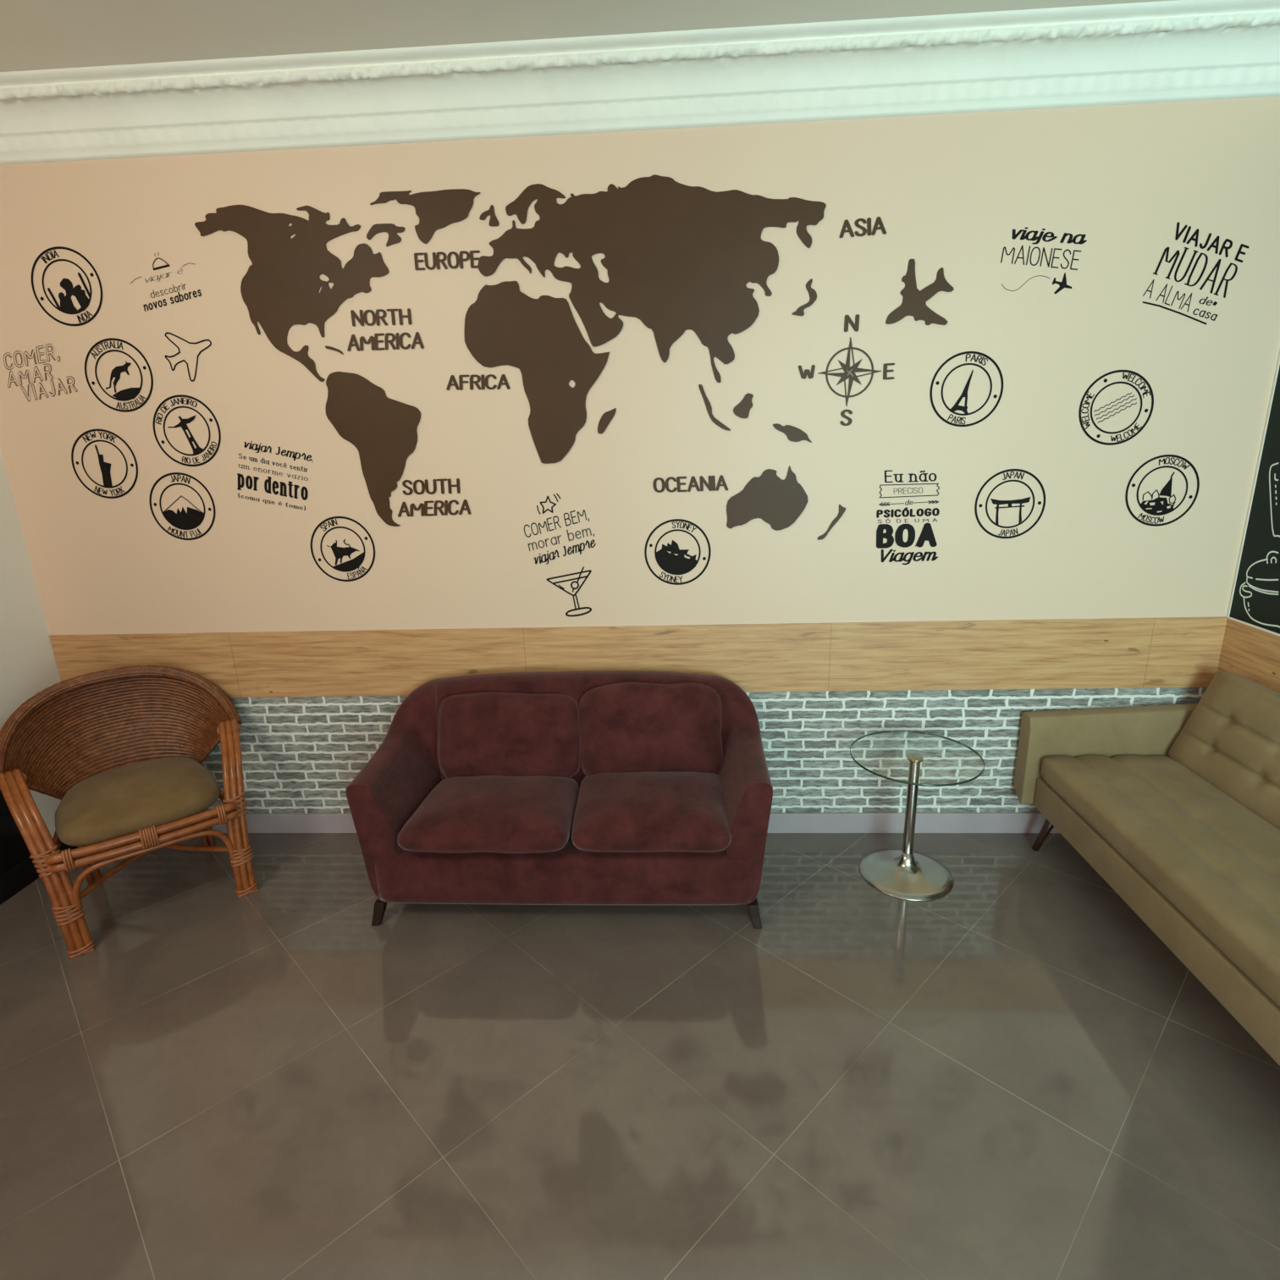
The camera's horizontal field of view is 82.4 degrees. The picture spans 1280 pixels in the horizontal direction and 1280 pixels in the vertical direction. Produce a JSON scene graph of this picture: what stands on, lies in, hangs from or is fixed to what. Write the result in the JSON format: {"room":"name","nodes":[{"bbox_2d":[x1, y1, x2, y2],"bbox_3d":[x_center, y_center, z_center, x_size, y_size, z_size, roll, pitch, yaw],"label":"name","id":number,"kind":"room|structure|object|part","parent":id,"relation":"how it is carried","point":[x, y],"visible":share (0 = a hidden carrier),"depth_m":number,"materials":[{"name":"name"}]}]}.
{"room":"waiting lounge","nodes":[
{"label":"waiting lounge","id":0,"kind":"room"},
{"bbox_2d":[0,448,61,838],"bbox_3d":[-2.864,0.338,0.127,0.150,3.024,6.200,-1,16,3],"label":"wall","id":1,"kind":"structure","parent":0,"point":[28,664],"depth_m":3.09,"materials":[{"name":"white paint"}]},
{"bbox_2d":[0,788,30,874],"bbox_3d":[-2.664,0.112,2.340,0.010,1.985,1.090,-1,16,3],"label":"door","id":2,"kind":"structure","parent":1,"relation":"in","point":[13,849],"depth_m":3.02,"materials":[{"name":"black"}]},
{"bbox_2d":[0,842,77,904],"bbox_3d":[-2.646,1.205,2.342,0.014,0.115,2.386,-1,16,3],"label":"baseboard","id":3,"kind":"structure","parent":1,"relation":"attached to","point":[19,876],"depth_m":3.06,"materials":[{"name":"black"}]},
{"bbox_2d":[0,0,1175,71],"bbox_3d":[-0.330,-1.230,-0.382,5.314,0.120,6.350,-1,16,3],"label":"ceiling","id":4,"kind":"structure","parent":0,"point":[35,35],"depth_m":2.28,"materials":[{"name":"paint"}]},
{"bbox_2d":[0,96,1279,813],"bbox_3d":[-0.129,-0.586,3.027,5.314,3.024,0.150,-1,16,3],"label":"wall","id":5,"kind":"structure","parent":0,"point":[949,192],"depth_m":2.85,"materials":[{"name":"beige paint"}]},
{"bbox_2d":[3,343,77,401],"bbox_3d":[-2.407,-1.069,2.925,0.289,0.214,0.001,-1,16,3],"label":"decal","id":6,"kind":"object","parent":5,"relation":"attached to","point":[33,353],"visible":1,"depth_m":2.93,"materials":[{"name":"brown plastic"}]},
{"bbox_2d":[30,246,102,325],"bbox_3d":[-2.219,-1.367,2.829,0.282,0.282,0.001,-1,16,3],"label":"decal","id":7,"kind":"object","parent":5,"relation":"attached to","point":[80,294],"visible":1,"depth_m":2.83,"materials":[{"name":"black plastic"}]},
{"bbox_2d":[47,272,91,313],"bbox_3d":[-2.213,-1.345,2.835,0.171,0.143,0.001,-1,16,3],"label":"picture","id":8,"kind":"object","parent":7,"relation":"attached to","point":[80,294],"depth_m":2.84,"materials":[{"name":"black plastic"}]},
{"bbox_2d":[71,429,137,498],"bbox_3d":[-2.209,-0.726,3.015,0.280,0.280,0.001,-1,16,3],"label":"decal","id":9,"kind":"object","parent":5,"relation":"attached to","point":[105,467],"visible":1,"depth_m":3.02,"materials":[{"name":"black plastic"}]},
{"bbox_2d":[94,444,112,486],"bbox_3d":[-2.208,-0.719,3.017,0.055,0.170,0.001,-1,16,3],"label":"picture","id":10,"kind":"object","parent":9,"relation":"on","point":[105,467],"depth_m":3.02,"materials":[{"name":"black plastic"}]},
{"bbox_2d":[84,337,153,412],"bbox_3d":[-2.078,-1.054,2.913,0.278,0.278,0.001,-1,16,3],"label":"decal","id":11,"kind":"object","parent":5,"relation":"attached to","point":[129,394],"visible":1,"depth_m":2.92,"materials":[{"name":"black plastic"}]},
{"bbox_2d":[105,360,140,400],"bbox_3d":[-2.068,-1.036,2.917,0.151,0.153,0.001,-1,16,3],"label":"picture","id":12,"kind":"object","parent":11,"relation":"on","point":[129,394],"depth_m":2.93,"materials":[{"name":"black plastic"}]},
{"bbox_2d":[130,252,201,311],"bbox_3d":[-1.827,-1.376,2.806,0.277,0.204,0.001,-1,16,3],"label":"decal","id":13,"kind":"object","parent":5,"relation":"attached to","point":[168,265],"visible":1,"depth_m":2.81,"materials":[{"name":"brown plastic"}]},
{"bbox_2d":[148,472,215,540],"bbox_3d":[-1.909,-0.556,3.049,0.280,0.280,0.001,-1,16,3],"label":"decal","id":14,"kind":"object","parent":5,"relation":"attached to","point":[191,519],"visible":1,"depth_m":3.06,"materials":[{"name":"black plastic"}]},
{"bbox_2d":[163,496,204,529],"bbox_3d":[-1.909,-0.533,3.055,0.181,0.140,0.001,-1,16,3],"label":"picture","id":15,"kind":"object","parent":14,"relation":"attached to","point":[191,519],"depth_m":3.06,"materials":[{"name":"black plastic"}]},
{"bbox_2d":[152,394,220,466],"bbox_3d":[-1.837,-0.846,2.961,0.280,0.280,0.001,-1,16,3],"label":"decal","id":16,"kind":"object","parent":5,"relation":"attached to","point":[197,450],"visible":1,"depth_m":2.96,"materials":[{"name":"black plastic"}]},
{"bbox_2d":[167,414,204,454],"bbox_3d":[-1.844,-0.831,2.965,0.139,0.153,0.001,-1,16,3],"label":"picture","id":17,"kind":"object","parent":16,"relation":"attached to","point":[197,450],"depth_m":2.97,"materials":[{"name":"black plastic"}]},
{"bbox_2d":[164,331,211,381],"bbox_3d":[-1.776,-1.116,2.879,0.202,0.185,0.001,-1,16,3],"label":"decal","id":18,"kind":"object","parent":5,"relation":"attached to","point":[167,333],"visible":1,"depth_m":2.88,"materials":[{"name":"black plastic"}]},
{"bbox_2d":[237,441,313,510],"bbox_3d":[-1.496,-0.671,2.994,0.339,0.282,0.001,-1,16,3],"label":"decal","id":19,"kind":"object","parent":5,"relation":"attached to","point":[251,447],"visible":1,"depth_m":3.00,"materials":[{"name":"black plastic"}]},
{"bbox_2d":[194,204,389,381],"bbox_3d":[-1.303,-1.318,2.793,0.719,0.628,0.006,-1,16,3],"label":"cutout","id":20,"kind":"object","parent":5,"relation":"attached to","point":[279,290],"visible":1,"depth_m":2.76},
{"bbox_2d":[325,345,343,354],"bbox_3d":[-1.189,-1.128,2.843,0.068,0.034,0.005,-1,16,3],"label":"cutout","id":21,"kind":"object","parent":5,"relation":"attached to","point":[326,346],"visible":1,"depth_m":2.84},
{"bbox_2d":[310,516,375,581],"bbox_3d":[-1.247,-0.380,3.066,0.276,0.276,0.001,-1,16,3],"label":"decal","id":22,"kind":"object","parent":5,"relation":"attached to","point":[339,552],"visible":1,"depth_m":3.07,"materials":[{"name":"black plastic"}]},
{"bbox_2d":[326,539,364,571],"bbox_3d":[-1.233,-0.356,3.072,0.161,0.136,0.001,-1,16,3],"label":"picture","id":23,"kind":"object","parent":22,"relation":"attached to","point":[339,552],"depth_m":3.07,"materials":[{"name":"black plastic"}]},
{"bbox_2d":[325,371,420,526],"bbox_3d":[-1.055,-0.762,2.942,0.383,0.608,0.006,-1,16,3],"label":"cutout","id":24,"kind":"object","parent":5,"relation":"attached to","point":[383,429],"visible":1,"depth_m":2.92},
{"bbox_2d":[347,308,424,351],"bbox_3d":[-0.988,-1.195,2.812,0.304,0.147,0.001,-1,16,3],"label":"lettering","id":25,"kind":"object","parent":5,"relation":"attached to","point":[376,317],"visible":1,"depth_m":2.81},
{"bbox_2d":[366,223,405,246],"bbox_3d":[-0.946,-1.507,2.720,0.149,0.076,0.005,-1,16,3],"label":"cutout","id":26,"kind":"object","parent":5,"relation":"attached to","point":[390,228],"visible":1,"depth_m":2.71},
{"bbox_2d":[369,188,480,243],"bbox_3d":[-0.786,-1.561,2.696,0.413,0.176,0.006,-1,16,3],"label":"cutout","id":27,"kind":"object","parent":5,"relation":"attached to","point":[436,210],"visible":1,"depth_m":2.68},
{"bbox_2d":[397,478,471,517],"bbox_3d":[-0.847,-0.581,2.984,0.307,0.150,0.001,-1,16,3],"label":"lettering","id":28,"kind":"object","parent":5,"relation":"attached to","point":[424,507],"visible":1,"depth_m":2.99},
{"bbox_2d":[413,250,479,270],"bbox_3d":[-0.720,-1.420,2.733,0.252,0.060,0.001,-1,16,3],"label":"lettering","id":29,"kind":"object","parent":5,"relation":"attached to","point":[436,259],"visible":1,"depth_m":2.73},
{"bbox_2d":[446,374,510,390],"bbox_3d":[-0.633,-1.005,2.849,0.254,0.060,0.001,-1,16,3],"label":"lettering","id":30,"kind":"object","parent":5,"relation":"attached to","point":[484,383],"visible":1,"depth_m":2.85},
{"bbox_2d":[479,204,499,226],"bbox_3d":[-0.555,-1.558,2.685,0.072,0.070,0.005,-1,16,3],"label":"cutout","id":31,"kind":"object","parent":5,"relation":"attached to","point":[493,222],"visible":1,"depth_m":2.68},
{"bbox_2d":[464,281,609,463],"bbox_3d":[-0.392,-1.027,2.831,0.556,0.670,0.006,-1,16,3],"label":"cutout","id":32,"kind":"object","parent":5,"relation":"attached to","point":[542,338],"visible":1,"depth_m":2.81},
{"bbox_2d":[524,493,595,616],"bbox_3d":[-0.327,-0.346,3.028,0.295,0.516,0.001,-1,16,3],"label":"decal","id":33,"kind":"object","parent":5,"relation":"attached to","point":[580,550],"visible":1,"depth_m":3.02,"materials":[{"name":"black plastic"}]},
{"bbox_2d":[597,408,616,433],"bbox_3d":[-0.130,-0.859,2.866,0.076,0.095,0.005,-1,16,3],"label":"cutout","id":34,"kind":"object","parent":5,"relation":"attached to","point":[606,418],"visible":1,"depth_m":2.86},
{"bbox_2d":[211,812,1059,833],"bbox_3d":[-0.090,0.841,3.355,5.014,0.099,0.014,-1,16,3],"label":"baseboard","id":35,"kind":"structure","parent":5,"relation":"attached to","point":[779,822],"depth_m":3.29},
{"bbox_2d":[49,616,1227,697],"bbox_3d":[-0.114,0.087,3.142,5.007,0.302,0.005,-1,16,3],"label":"trim","id":36,"kind":"structure","parent":5,"relation":"attached to","point":[1171,652],"depth_m":3.11,"materials":[{"name":"brown wood"}]},
{"bbox_2d":[0,0,1279,165],"bbox_3d":[-0.178,-1.889,2.494,5.014,0.226,0.150,-1,16,3],"label":"trim","id":37,"kind":"structure","parent":5,"relation":"attached to","point":[1177,50],"depth_m":2.49,"materials":[{"name":"white paint"}]},
{"bbox_2d":[478,174,826,382],"bbox_3d":[0.036,-1.325,2.722,1.279,0.713,0.006,-1,16,3],"label":"cutout","id":38,"kind":"object","parent":5,"relation":"attached to","point":[679,257],"visible":1,"depth_m":2.69},
{"bbox_2d":[644,518,711,584],"bbox_3d":[0.154,-0.360,2.999,0.272,0.272,0.001,-1,16,3],"label":"decal","id":39,"kind":"object","parent":5,"relation":"attached to","point":[670,563],"visible":1,"depth_m":3.01,"materials":[{"name":"black plastic"}]},
{"bbox_2d":[655,540,696,573],"bbox_3d":[0.151,-0.341,3.005,0.174,0.145,0.001,-1,16,3],"label":"picture","id":40,"kind":"object","parent":39,"relation":"attached to","point":[670,563],"depth_m":3.01,"materials":[{"name":"black plastic"}]},
{"bbox_2d":[652,474,728,492],"bbox_3d":[0.202,-0.623,2.917,0.300,0.062,0.001,-1,16,3],"label":"lettering","id":41,"kind":"object","parent":5,"relation":"attached to","point":[711,486],"visible":1,"depth_m":2.92},
{"bbox_2d":[698,384,730,430],"bbox_3d":[0.291,-0.901,2.833,0.124,0.176,0.005,-1,16,3],"label":"cutout","id":42,"kind":"object","parent":5,"relation":"attached to","point":[707,402],"visible":1,"depth_m":2.83},
{"bbox_2d":[733,392,753,418],"bbox_3d":[0.399,-0.905,2.826,0.078,0.093,0.005,-1,16,3],"label":"cutout","id":43,"kind":"object","parent":5,"relation":"attached to","point":[742,410],"visible":1,"depth_m":2.82},
{"bbox_2d":[726,466,808,530],"bbox_3d":[0.508,-0.564,2.919,0.323,0.254,0.006,-1,16,3],"label":"cutout","id":44,"kind":"object","parent":5,"relation":"attached to","point":[779,503],"visible":1,"depth_m":2.92},
{"bbox_2d":[772,423,811,442],"bbox_3d":[0.594,-0.805,2.845,0.153,0.076,0.005,-1,16,3],"label":"cutout","id":45,"kind":"object","parent":5,"relation":"attached to","point":[793,433],"visible":1,"depth_m":2.84},
{"bbox_2d":[791,278,816,315],"bbox_3d":[0.611,-1.270,2.709,0.091,0.125,0.005,-1,16,3],"label":"cutout","id":46,"kind":"object","parent":5,"relation":"attached to","point":[813,295],"visible":1,"depth_m":2.71},
{"bbox_2d":[817,504,845,540],"bbox_3d":[0.770,-0.473,2.932,0.108,0.141,0.005,-1,16,3],"label":"cutout","id":47,"kind":"object","parent":5,"relation":"attached to","point":[841,510],"visible":1,"depth_m":2.93},
{"bbox_2d":[798,314,894,425],"bbox_3d":[0.783,-1.019,2.772,0.364,0.397,0.001,-1,16,3],"label":"rose","id":48,"kind":"object","parent":5,"relation":"attached to","point":[846,366],"visible":1,"depth_m":2.77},
{"bbox_2d":[839,216,886,237],"bbox_3d":[0.805,-1.488,2.634,0.168,0.064,0.001,-1,16,3],"label":"lettering","id":49,"kind":"object","parent":5,"relation":"attached to","point":[879,221],"visible":1,"depth_m":2.63},
{"bbox_2d":[876,469,939,564],"bbox_3d":[1.072,-0.486,2.915,0.257,0.377,0.001,-1,16,3],"label":"decal","id":50,"kind":"object","parent":5,"relation":"attached to","point":[927,534],"visible":1,"depth_m":2.93,"materials":[{"name":"black plastic"}]},
{"bbox_2d":[885,259,954,325],"bbox_3d":[1.030,-1.276,2.685,0.238,0.228,0.006,-1,16,3],"label":"cutout","id":51,"kind":"object","parent":5,"relation":"attached to","point":[913,304],"visible":1,"depth_m":2.69},
{"bbox_2d":[929,351,1003,426],"bbox_3d":[1.238,-0.950,2.771,0.272,0.272,0.001,-1,16,3],"label":"decal","id":52,"kind":"object","parent":5,"relation":"attached to","point":[956,407],"visible":1,"depth_m":2.77,"materials":[{"name":"black plastic"}]},
{"bbox_2d":[950,369,973,414],"bbox_3d":[1.221,-0.941,2.775,0.076,0.163,0.001,-1,16,3],"label":"picture","id":53,"kind":"object","parent":52,"relation":"on","point":[956,407],"depth_m":2.79,"materials":[{"name":"black plastic"}]},
{"bbox_2d":[974,468,1045,538],"bbox_3d":[1.459,-0.535,2.881,0.272,0.272,0.001,-1,16,3],"label":"decal","id":54,"kind":"object","parent":5,"relation":"attached to","point":[996,502],"visible":1,"depth_m":2.88,"materials":[{"name":"black plastic"}]},
{"bbox_2d":[990,496,1030,524],"bbox_3d":[1.459,-0.510,2.888,0.154,0.107,0.001,-1,16,3],"label":"picture","id":55,"kind":"object","parent":54,"relation":"attached to","point":[996,502],"depth_m":2.88,"materials":[{"name":"black plastic"}]},
{"bbox_2d":[1000,226,1086,293],"bbox_3d":[1.454,-1.368,2.638,0.295,0.225,0.001,-1,16,3],"label":"decal","id":56,"kind":"object","parent":5,"relation":"attached to","point":[1062,284],"visible":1,"depth_m":2.63,"materials":[{"name":"black plastic"}]},
{"bbox_2d":[1078,369,1153,445],"bbox_3d":[1.801,-0.878,2.763,0.272,0.272,0.001,-1,16,3],"label":"decal","id":57,"kind":"object","parent":5,"relation":"attached to","point":[1126,377],"visible":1,"depth_m":2.76,"materials":[{"name":"black plastic"}]},
{"bbox_2d":[1093,392,1136,423],"bbox_3d":[1.798,-0.878,2.763,0.153,0.108,0.001,-1,16,3],"label":"picture","id":58,"kind":"object","parent":57,"relation":"attached to","point":[1097,394],"depth_m":2.76,"materials":[{"name":"black plastic"}]},
{"bbox_2d":[1125,454,1199,526],"bbox_3d":[2.029,-0.579,2.838,0.274,0.274,0.001,-1,16,3],"label":"decal","id":59,"kind":"object","parent":5,"relation":"attached to","point":[1166,490],"visible":1,"depth_m":2.84,"materials":[{"name":"black plastic"}]},
{"bbox_2d":[1139,489,1176,514],"bbox_3d":[2.021,-0.537,2.851,0.135,0.099,0.001,-1,16,3],"label":"picture","id":60,"kind":"object","parent":59,"relation":"attached to","point":[1158,506],"depth_m":2.85,"materials":[{"name":"black plastic"}]},
{"bbox_2d":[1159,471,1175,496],"bbox_3d":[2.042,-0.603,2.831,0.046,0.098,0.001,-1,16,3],"label":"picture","id":61,"kind":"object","parent":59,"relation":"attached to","point":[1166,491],"depth_m":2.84,"materials":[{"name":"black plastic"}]},
{"bbox_2d":[1142,222,1249,324],"bbox_3d":[1.995,-1.315,2.626,0.341,0.341,0.001,-1,16,3],"label":"decal","id":62,"kind":"object","parent":5,"relation":"attached to","point":[1177,235],"visible":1,"depth_m":2.62,"materials":[{"name":"black plastic"}]},
{"bbox_2d":[0,833,1279,1279],"bbox_3d":[-0.236,1.788,0.492,5.314,0.120,6.350,-1,16,3],"label":"floor","id":63,"kind":"structure","parent":0,"point":[1008,1073],"depth_m":2.08,"materials":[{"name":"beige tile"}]},
{"bbox_2d":[0,664,258,959],"bbox_3d":[-2.034,0.605,2.954,0.832,0.891,0.716,-14,20,-36],"label":"rattan armchair","id":64,"kind":"object","parent":63,"relation":"on","point":[124,750],"visible":1,"depth_m":2.92,"materials":[{"name":"wicker"}]},
{"bbox_3d":[-2.184,0.816,2.669,0.343,0.653,0.089,10,20,35],"label":"arm","id":65,"kind":"part","parent":64,"relation":"part of","materials":[{"name":"wicker"}]},
{"bbox_3d":[-2.327,0.844,3.058,0.051,0.392,0.024,-14,20,-36],"label":"leg","id":66,"kind":"part","parent":64,"relation":"part of","materials":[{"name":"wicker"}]},
{"bbox_3d":[-2.151,0.385,3.038,0.799,0.495,0.355,-14,20,-36],"label":"backrest","id":67,"kind":"part","parent":64,"relation":"part of","materials":[{"name":"wicker"}]},
{"bbox_2d":[55,756,219,845],"bbox_3d":[-1.997,0.612,2.907,0.528,0.153,0.552,-14,20,-36],"label":"seat cushion","id":68,"kind":"object","parent":64,"relation":"on","point":[163,797],"depth_m":2.77,"materials":[{"name":"beige fabric"}]},
{"bbox_3d":[-2.005,0.677,2.938,0.602,0.069,0.611,-14,20,-36],"label":"seat frame","id":69,"kind":"part","parent":64,"relation":"part of","materials":[{"name":"wicker"}]},
{"bbox_3d":[-1.989,0.760,3.310,0.051,0.392,0.024,-14,20,-36],"label":"leg","id":70,"kind":"part","parent":64,"relation":"part of","materials":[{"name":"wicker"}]},
{"bbox_3d":[-1.673,0.689,3.052,0.089,0.653,0.343,-8,17,-21],"label":"arm","id":71,"kind":"part","parent":64,"relation":"part of","materials":[{"name":"wicker"}]},
{"bbox_2d":[345,670,772,928],"bbox_3d":[-0.282,0.605,2.911,1.539,0.811,0.671,-1,16,3],"label":"loveseat","id":72,"kind":"object","parent":63,"relation":"on","point":[620,787],"visible":1,"depth_m":2.76,"materials":[{"name":"red fabric"}]},
{"bbox_3d":[-0.995,1.037,2.798,0.052,0.085,0.068,-1,16,3],"label":"leg","id":73,"kind":"part","parent":72,"relation":"part of","materials":[{"name":"black wood"}]},
{"bbox_2d":[397,775,579,852],"bbox_3d":[-0.565,0.663,2.837,0.629,0.174,0.467,-1,16,3],"label":"seat cushion","id":74,"kind":"object","parent":72,"relation":"on","point":[444,813],"depth_m":2.70,"materials":[{"name":"red fabric"}]},
{"bbox_2d":[437,693,580,777],"bbox_3d":[-0.539,0.405,3.008,0.599,0.373,0.204,-1,16,3],"label":"cushion","id":75,"kind":"object","parent":72,"relation":"on","point":[480,735],"depth_m":2.95,"materials":[{"name":"red fabric"}]},
{"bbox_2d":[579,682,722,775],"bbox_3d":[0.041,0.375,2.978,0.591,0.400,0.207,-1,16,3],"label":"cushion","id":76,"kind":"object","parent":72,"relation":"on","point":[626,728],"depth_m":2.91,"materials":[{"name":"red fabric"}]},
{"bbox_2d":[571,771,731,851],"bbox_3d":[0.044,0.642,2.801,0.589,0.181,0.462,-1,16,3],"label":"seat cushion","id":77,"kind":"object","parent":72,"relation":"on","point":[615,811],"depth_m":2.66,"materials":[{"name":"red fabric"}]},
{"bbox_3d":[0.425,1.017,2.719,0.052,0.085,0.068,-1,16,3],"label":"leg","id":78,"kind":"part","parent":72,"relation":"part of","materials":[{"name":"black wood"}]},
{"bbox_2d":[849,729,984,901],"bbox_3d":[1.082,0.704,2.923,0.491,0.532,0.491,-1,16,3],"label":"side table","id":79,"kind":"object","parent":63,"relation":"on","point":[905,874],"visible":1,"depth_m":2.92,"materials":[{"name":"silver metal"}]},
{"bbox_2d":[1014,671,1279,1065],"bbox_3d":[1.953,0.771,2.111,0.762,0.812,2.114,-1,16,3],"label":"sofa","id":80,"kind":"object","parent":63,"relation":"on","point":[1176,808],"visible":1,"depth_m":2.56,"materials":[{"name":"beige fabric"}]},
{"bbox_3d":[1.719,0.806,3.088,0.043,0.215,0.093,-11,19,-30],"label":"leg","id":81,"kind":"part","parent":80,"relation":"part of","materials":[{"name":"brown wood"}]},
{"bbox_3d":[1.990,0.480,3.081,0.737,0.428,0.088,-1,16,3],"label":"arm","id":82,"kind":"part","parent":80,"relation":"part of","materials":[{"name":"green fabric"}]},
{"bbox_2d":[1041,755,1279,1006],"bbox_3d":[1.878,0.783,2.119,0.524,0.122,1.926,-1,16,3],"label":"seat cushion","id":83,"kind":"object","parent":80,"relation":"on","point":[1207,854],"depth_m":2.39,"materials":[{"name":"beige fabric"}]},
{"bbox_3d":[2.212,0.571,2.040,0.222,0.404,1.920,-1,16,3],"label":"backrest","id":84,"kind":"part","parent":80,"relation":"part of","materials":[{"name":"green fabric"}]},
{"bbox_3d":[2.291,0.262,-0.162,0.150,3.024,6.200,-1,16,3],"label":"wall","id":85,"kind":"structure","parent":0,"visible":0},
{"bbox_2d":[1216,617,1279,693],"bbox_3d":[2.239,0.887,0.127,0.005,0.302,6.000,-1,16,3],"label":"trim","id":86,"kind":"structure","parent":85,"relation":"attached to","point":[1251,653],"depth_m":2.83,"materials":[{"name":"brown wood"}]},
{"bbox_2d":[1226,353,1279,636],"bbox_3d":[2.292,-0.613,1.511,0.007,1.816,2.497,-1,16,3],"label":"chalkboard","id":87,"kind":"object","parent":85,"relation":"attached to","point":[1255,600],"visible":1,"depth_m":2.76,"materials":[{"name":"black paint"}]}
]}

